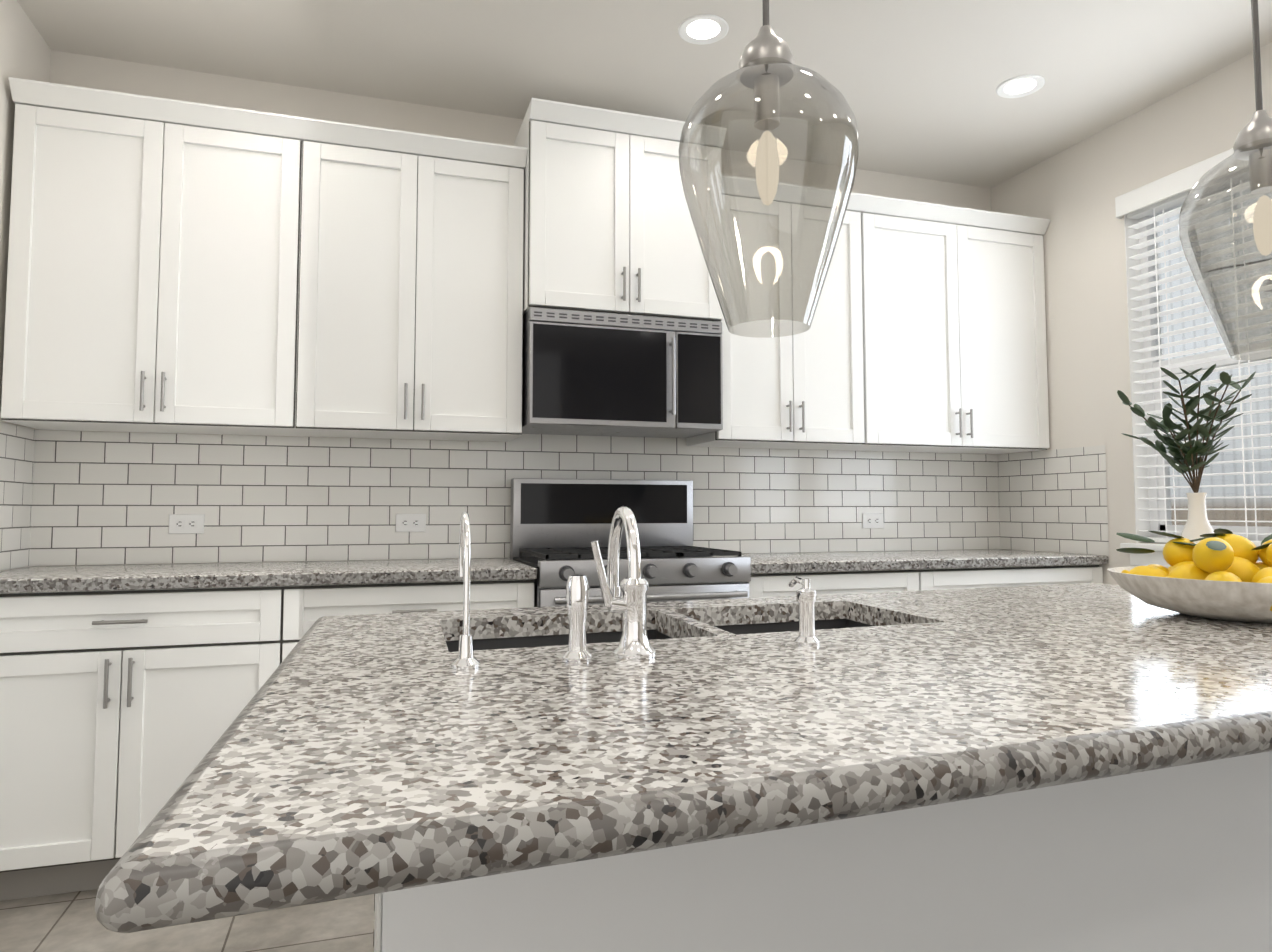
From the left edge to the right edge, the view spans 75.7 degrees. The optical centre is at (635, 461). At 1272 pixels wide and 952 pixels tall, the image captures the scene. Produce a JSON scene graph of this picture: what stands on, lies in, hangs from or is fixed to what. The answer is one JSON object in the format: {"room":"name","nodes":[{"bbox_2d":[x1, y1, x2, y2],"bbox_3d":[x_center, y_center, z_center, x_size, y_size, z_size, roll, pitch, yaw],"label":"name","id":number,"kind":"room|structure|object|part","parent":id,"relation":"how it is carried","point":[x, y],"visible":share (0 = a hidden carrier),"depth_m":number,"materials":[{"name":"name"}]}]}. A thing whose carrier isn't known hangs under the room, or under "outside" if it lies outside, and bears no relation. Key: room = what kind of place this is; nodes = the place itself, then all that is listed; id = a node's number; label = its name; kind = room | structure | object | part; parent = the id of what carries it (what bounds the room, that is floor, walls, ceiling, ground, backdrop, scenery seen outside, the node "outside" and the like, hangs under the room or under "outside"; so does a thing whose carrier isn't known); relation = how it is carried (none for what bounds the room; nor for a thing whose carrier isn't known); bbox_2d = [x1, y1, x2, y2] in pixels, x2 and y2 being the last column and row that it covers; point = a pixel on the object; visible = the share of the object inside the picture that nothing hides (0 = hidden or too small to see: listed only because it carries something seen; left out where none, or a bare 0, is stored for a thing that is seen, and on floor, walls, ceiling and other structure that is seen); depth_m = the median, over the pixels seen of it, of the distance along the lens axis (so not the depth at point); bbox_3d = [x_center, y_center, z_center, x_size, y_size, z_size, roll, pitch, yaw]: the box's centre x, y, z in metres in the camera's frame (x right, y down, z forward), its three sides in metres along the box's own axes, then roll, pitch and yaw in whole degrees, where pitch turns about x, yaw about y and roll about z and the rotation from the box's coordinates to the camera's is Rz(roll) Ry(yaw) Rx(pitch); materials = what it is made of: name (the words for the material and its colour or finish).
{"room":"kitchen","nodes":[
{"label":"kitchen","id":0,"kind":"room"},
{"bbox_2d":[0,0,50,571],"bbox_3d":[-1.945,-0.151,2.079,0.150,2.800,1.675,1,-4,-18],"label":"wall","id":1,"kind":"structure","parent":0,"point":[25,51],"depth_m":2.61,"materials":[{"name":"white paint"}]},
{"bbox_2d":[0,889,374,951],"bbox_3d":[-0.146,1.165,-0.219,6.750,0.100,7.300,1,-4,-18],"label":"floor","id":2,"kind":"structure","parent":0,"point":[66,922],"depth_m":2.19,"materials":[{"name":"tile"}]},
{"bbox_2d":[0,585,307,900],"bbox_3d":[-1.577,0.843,2.692,0.925,0.888,0.614,1,-4,-18],"label":"base cabinet","id":3,"kind":"object","parent":2,"relation":"on","point":[128,693],"depth_m":2.39,"materials":[{"name":"white paint"}]},
{"bbox_2d":[0,558,536,592],"bbox_3d":[-1.223,0.383,2.820,1.660,0.038,0.640,1,-4,-18],"label":"countertop","id":4,"kind":"structure","parent":3,"relation":"on","point":[239,575],"depth_m":2.61,"materials":[{"name":"grey stone"}]},
{"bbox_2d":[308,581,533,629],"bbox_3d":[-0.846,0.857,2.928,0.859,0.888,0.614,1,-4,-18],"label":"base cabinet","id":5,"kind":"object","parent":2,"relation":"on","point":[323,600],"depth_m":2.67,"materials":[{"name":"white paint"}]},
{"bbox_2d":[510,478,750,606],"bbox_3d":[-0.040,0.686,3.133,0.782,1.255,0.689,1,-4,-18],"label":"range","id":6,"kind":"object","parent":2,"relation":"on","point":[557,526],"visible":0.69,"depth_m":3.32,"materials":[{"name":"silver metal"}]},
{"bbox_2d":[373,762,1271,951],"bbox_3d":[0.433,0.769,1.465,1.738,0.890,0.660,1,-4,-18],"label":"kitchen island","id":7,"kind":"object","parent":2,"relation":"on","point":[1168,862],"depth_m":1.14,"materials":[{"name":"white paint"}]},
{"bbox_2d":[127,606,1271,932],"bbox_3d":[0.544,0.281,1.104,1.966,0.038,0.724,1,-4,-18],"label":"island countertop","id":8,"kind":"structure","parent":7,"relation":"on","point":[405,774],"depth_m":0.72,"materials":[{"name":"grey stone"}]},
{"bbox_2d":[447,511,486,669],"bbox_3d":[-0.226,0.162,1.067,0.036,0.195,0.122,1,-4,-18],"label":"faucet","id":9,"kind":"object","parent":8,"relation":"on","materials":[{"name":"silver metal"}]},
{"bbox_2d":[555,506,666,661],"bbox_3d":[-0.051,0.163,1.144,0.130,0.202,0.162,1,-4,-18],"label":"faucet","id":10,"kind":"object","parent":8,"relation":"on","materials":[{"name":"silver metal"}]},
{"bbox_2d":[787,576,826,645],"bbox_3d":[0.245,0.221,1.216,0.038,0.096,0.071,1,-4,-18],"label":"soap dispenser","id":11,"kind":"object","parent":8,"relation":"on","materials":[{"name":"silver metal"}]},
{"bbox_2d":[1117,364,1255,543],"bbox_3d":[1.205,0.052,1.768,0.286,0.495,0.278,1,-4,-18],"label":"potted plant","id":12,"kind":"object","parent":8,"relation":"on","point":[1185,455],"visible":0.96,"depth_m":1.77,"materials":[{"name":"green plant"}]},
{"bbox_2d":[1107,528,1271,622],"bbox_3d":[1.108,0.204,1.506,0.395,0.160,0.436,1,-4,-18],"label":"lemon bowl","id":13,"kind":"object","parent":8,"relation":"on","point":[1221,574],"visible":1,"depth_m":1.46,"materials":[{"name":"yellow"}]},
{"bbox_3d":[1.108,0.246,1.504,0.395,0.076,0.436,1,-4,-18],"label":"dish","id":14,"kind":"part","parent":13,"relation":"part of","materials":[{"name":"white ceramic"}]},
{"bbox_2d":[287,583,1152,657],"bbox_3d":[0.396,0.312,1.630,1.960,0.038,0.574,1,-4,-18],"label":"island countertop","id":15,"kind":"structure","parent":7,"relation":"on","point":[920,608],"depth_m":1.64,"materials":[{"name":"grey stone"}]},
{"bbox_2d":[439,610,910,645],"bbox_3d":[0.096,0.414,1.442,0.926,0.212,0.444,1,-4,-18],"label":"sink","id":16,"kind":"object","parent":15,"relation":"in","point":[535,633],"depth_m":1.53,"materials":[{"name":"silver metal"}]},
{"bbox_2d":[746,569,939,597],"bbox_3d":[0.710,0.887,3.429,0.819,0.888,0.614,1,-4,-18],"label":"base cabinet","id":17,"kind":"object","parent":2,"relation":"on","point":[761,584],"depth_m":3.17,"materials":[{"name":"white paint"}]},
{"bbox_2d":[711,549,1107,572],"bbox_3d":[1.134,0.428,3.579,1.701,0.038,0.640,1,-4,-18],"label":"countertop","id":18,"kind":"structure","parent":17,"relation":"on","point":[856,561],"depth_m":3.36,"materials":[{"name":"grey stone"}]},
{"bbox_2d":[940,565,1102,589],"bbox_3d":[1.461,0.902,3.670,1.006,0.888,0.614,1,-4,-18],"label":"base cabinet","id":19,"kind":"object","parent":2,"relation":"on","point":[1043,574],"depth_m":3.42,"materials":[{"name":"white paint"}]},
{"bbox_2d":[29,50,997,566],"bbox_3d":[-1.244,-0.080,3.263,6.750,2.800,0.150,1,-4,-18],"label":"wall","id":20,"kind":"structure","parent":0,"point":[79,70],"depth_m":3.29,"materials":[{"name":"white paint"}]},
{"bbox_2d":[1,77,324,436],"bbox_3d":[-1.618,-0.657,2.911,0.926,1.090,0.344,1,-4,-18],"label":"upper cabinet","id":21,"kind":"object","parent":20,"relation":"attached to","point":[185,267],"depth_m":2.74,"materials":[{"name":"white paint"}]},
{"bbox_2d":[169,514,203,533],"bbox_3d":[-1.661,0.231,3.022,0.116,0.072,0.008,1,-4,-18],"label":"outlet","id":22,"kind":"object","parent":20,"relation":"attached to","point":[186,523],"depth_m":3.02,"materials":[{"name":"white plastic"}]},
{"bbox_2d":[396,514,425,531],"bbox_3d":[-0.899,0.246,3.268,0.116,0.072,0.008,1,-4,-18],"label":"outlet","id":23,"kind":"object","parent":20,"relation":"attached to","point":[404,522],"depth_m":3.27,"materials":[{"name":"white plastic"}]},
{"bbox_2d":[317,121,524,441],"bbox_3d":[-0.888,-0.643,3.146,0.862,1.090,0.344,1,-4,-18],"label":"upper cabinet","id":24,"kind":"object","parent":20,"relation":"attached to","point":[422,317],"depth_m":3.00,"materials":[{"name":"white paint"}]},
{"bbox_2d":[0,422,1108,569],"bbox_3d":[-0.042,0.207,3.213,4.178,0.720,0.645,1,-4,-18],"label":"tile backsplash","id":25,"kind":"structure","parent":20,"relation":"attached to","point":[82,498],"depth_m":3.32,"materials":[{"name":"white tile"}]},
{"bbox_2d":[514,98,728,324],"bbox_3d":[-0.088,-0.947,3.383,0.790,0.775,0.419,1,-4,-18],"label":"upper cabinet","id":26,"kind":"object","parent":20,"relation":"attached to","point":[607,226],"depth_m":3.17,"materials":[{"name":"white paint"}]},
{"bbox_2d":[522,307,722,437],"bbox_3d":[-0.081,-0.340,3.322,0.778,0.435,0.458,1,-4,-18],"label":"over-the-range microwave","id":27,"kind":"object","parent":26,"relation":"attached to","point":[586,373],"visible":0.98,"depth_m":3.14,"materials":[{"name":"silver metal"}]},
{"bbox_2d":[686,176,884,450],"bbox_3d":[0.640,-0.614,3.638,0.761,1.090,0.344,1,-4,-18],"label":"upper cabinet","id":28,"kind":"object","parent":20,"relation":"attached to","point":[819,387],"depth_m":3.49,"materials":[{"name":"white paint"}]},
{"bbox_2d":[862,513,883,527],"bbox_3d":[1.137,0.285,3.924,0.116,0.072,0.008,1,-4,-18],"label":"outlet","id":29,"kind":"object","parent":20,"relation":"attached to","point":[869,520],"depth_m":3.92,"materials":[{"name":"white plastic"}]},
{"bbox_2d":[857,197,1048,453],"bbox_3d":[1.390,-0.600,3.879,1.068,1.090,0.344,1,-4,-18],"label":"upper cabinet","id":30,"kind":"object","parent":20,"relation":"attached to","point":[964,350],"depth_m":3.73,"materials":[{"name":"white paint"}]},
{"bbox_2d":[17,0,1271,187],"bbox_3d":[-0.146,-1.730,-0.047,6.750,0.100,7.300,1,-4,-18],"label":"ceiling","id":31,"kind":"structure","parent":0,"point":[916,83],"depth_m":3.01,"materials":[{"name":"white paint"}]},
{"bbox_2d":[678,14,728,44],"bbox_3d":[0.235,-1.504,2.852,0.176,0.006,0.176,1,-4,-18],"label":"recessed light","id":32,"kind":"object","parent":31,"relation":"in","point":[702,29],"visible":1,"depth_m":2.85,"materials":[{"name":"white paint"}]},
{"bbox_2d":[678,0,858,337],"bbox_3d":[0.177,-0.891,1.134,0.240,1.432,0.240,1,-4,-18],"label":"pendant light","id":33,"kind":"object","parent":31,"relation":"hanging from","point":[767,69],"visible":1,"depth_m":1.09,"materials":[{"name":"clear glass"}]},
{"bbox_2d":[996,74,1044,97],"bbox_3d":[1.519,-1.481,3.234,0.176,0.006,0.176,1,-4,-18],"label":"recessed light","id":34,"kind":"object","parent":31,"relation":"in","point":[1027,84],"visible":1,"depth_m":3.23,"materials":[{"name":"white paint"}]},
{"bbox_2d":[1178,0,1271,359],"bbox_3d":[1.050,-0.884,1.394,0.240,1.416,0.240,1,-4,-18],"label":"pendant light","id":35,"kind":"object","parent":31,"relation":"hanging from","point":[1253,144],"visible":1,"depth_m":1.38,"materials":[{"name":"clear glass"}]},
{"bbox_3d":[1.050,-0.353,1.363,0.240,0.352,0.240,1,-4,-18],"label":"lamp shade","id":36,"kind":"part","parent":35,"relation":"part of","materials":[{"name":"clear glass"}]},
{"bbox_2d":[991,42,1271,584],"bbox_3d":[3.018,-0.227,0.807,0.150,2.800,7.150,1,-4,-18],"label":"wall","id":37,"kind":"structure","parent":0,"point":[1072,193],"depth_m":3.58,"materials":[{"name":"white paint"}]},
{"bbox_2d":[1120,543,1261,565],"bbox_3d":[2.241,0.363,2.989,0.120,0.093,0.980,1,-4,-18],"label":"window sill","id":38,"kind":"structure","parent":37,"relation":"attached to","point":[1155,557],"depth_m":3.34,"materials":[{"name":"white paint"}]},
{"bbox_2d":[1124,177,1271,542],"bbox_3d":[2.291,-0.399,3.051,0.135,1.431,0.902,1,-4,-18],"label":"window","id":39,"kind":"structure","parent":37,"relation":"in","point":[1146,461],"depth_m":3.42,"materials":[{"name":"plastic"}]},
{"bbox_2d":[1115,148,1271,546],"bbox_3d":[2.241,-0.424,3.036,0.092,1.471,0.936,1,-4,-18],"label":"window blinds","id":40,"kind":"object","parent":39,"relation":"attached to","point":[1165,192],"visible":0.52,"depth_m":3.24,"materials":[{"name":"white paint"}]},
{"bbox_2d":[1176,492,1224,543],"bbox_3d":[1.222,0.184,1.776,0.086,0.232,0.086,1,-4,-18],"label":"vase","id":41,"kind":"object","parent":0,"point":[1197,524],"depth_m":1.77,"materials":[{"name":"white ceramic"}]},
{"label":"outside","id":42,"kind":"structure","parent":0,"visible":0},
{"bbox_2d":[1157,188,1271,526],"bbox_3d":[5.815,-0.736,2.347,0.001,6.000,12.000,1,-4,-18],"label":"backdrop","id":43,"kind":"structure","parent":42,"point":[1240,478],"depth_m":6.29,"materials":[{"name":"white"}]}
]}

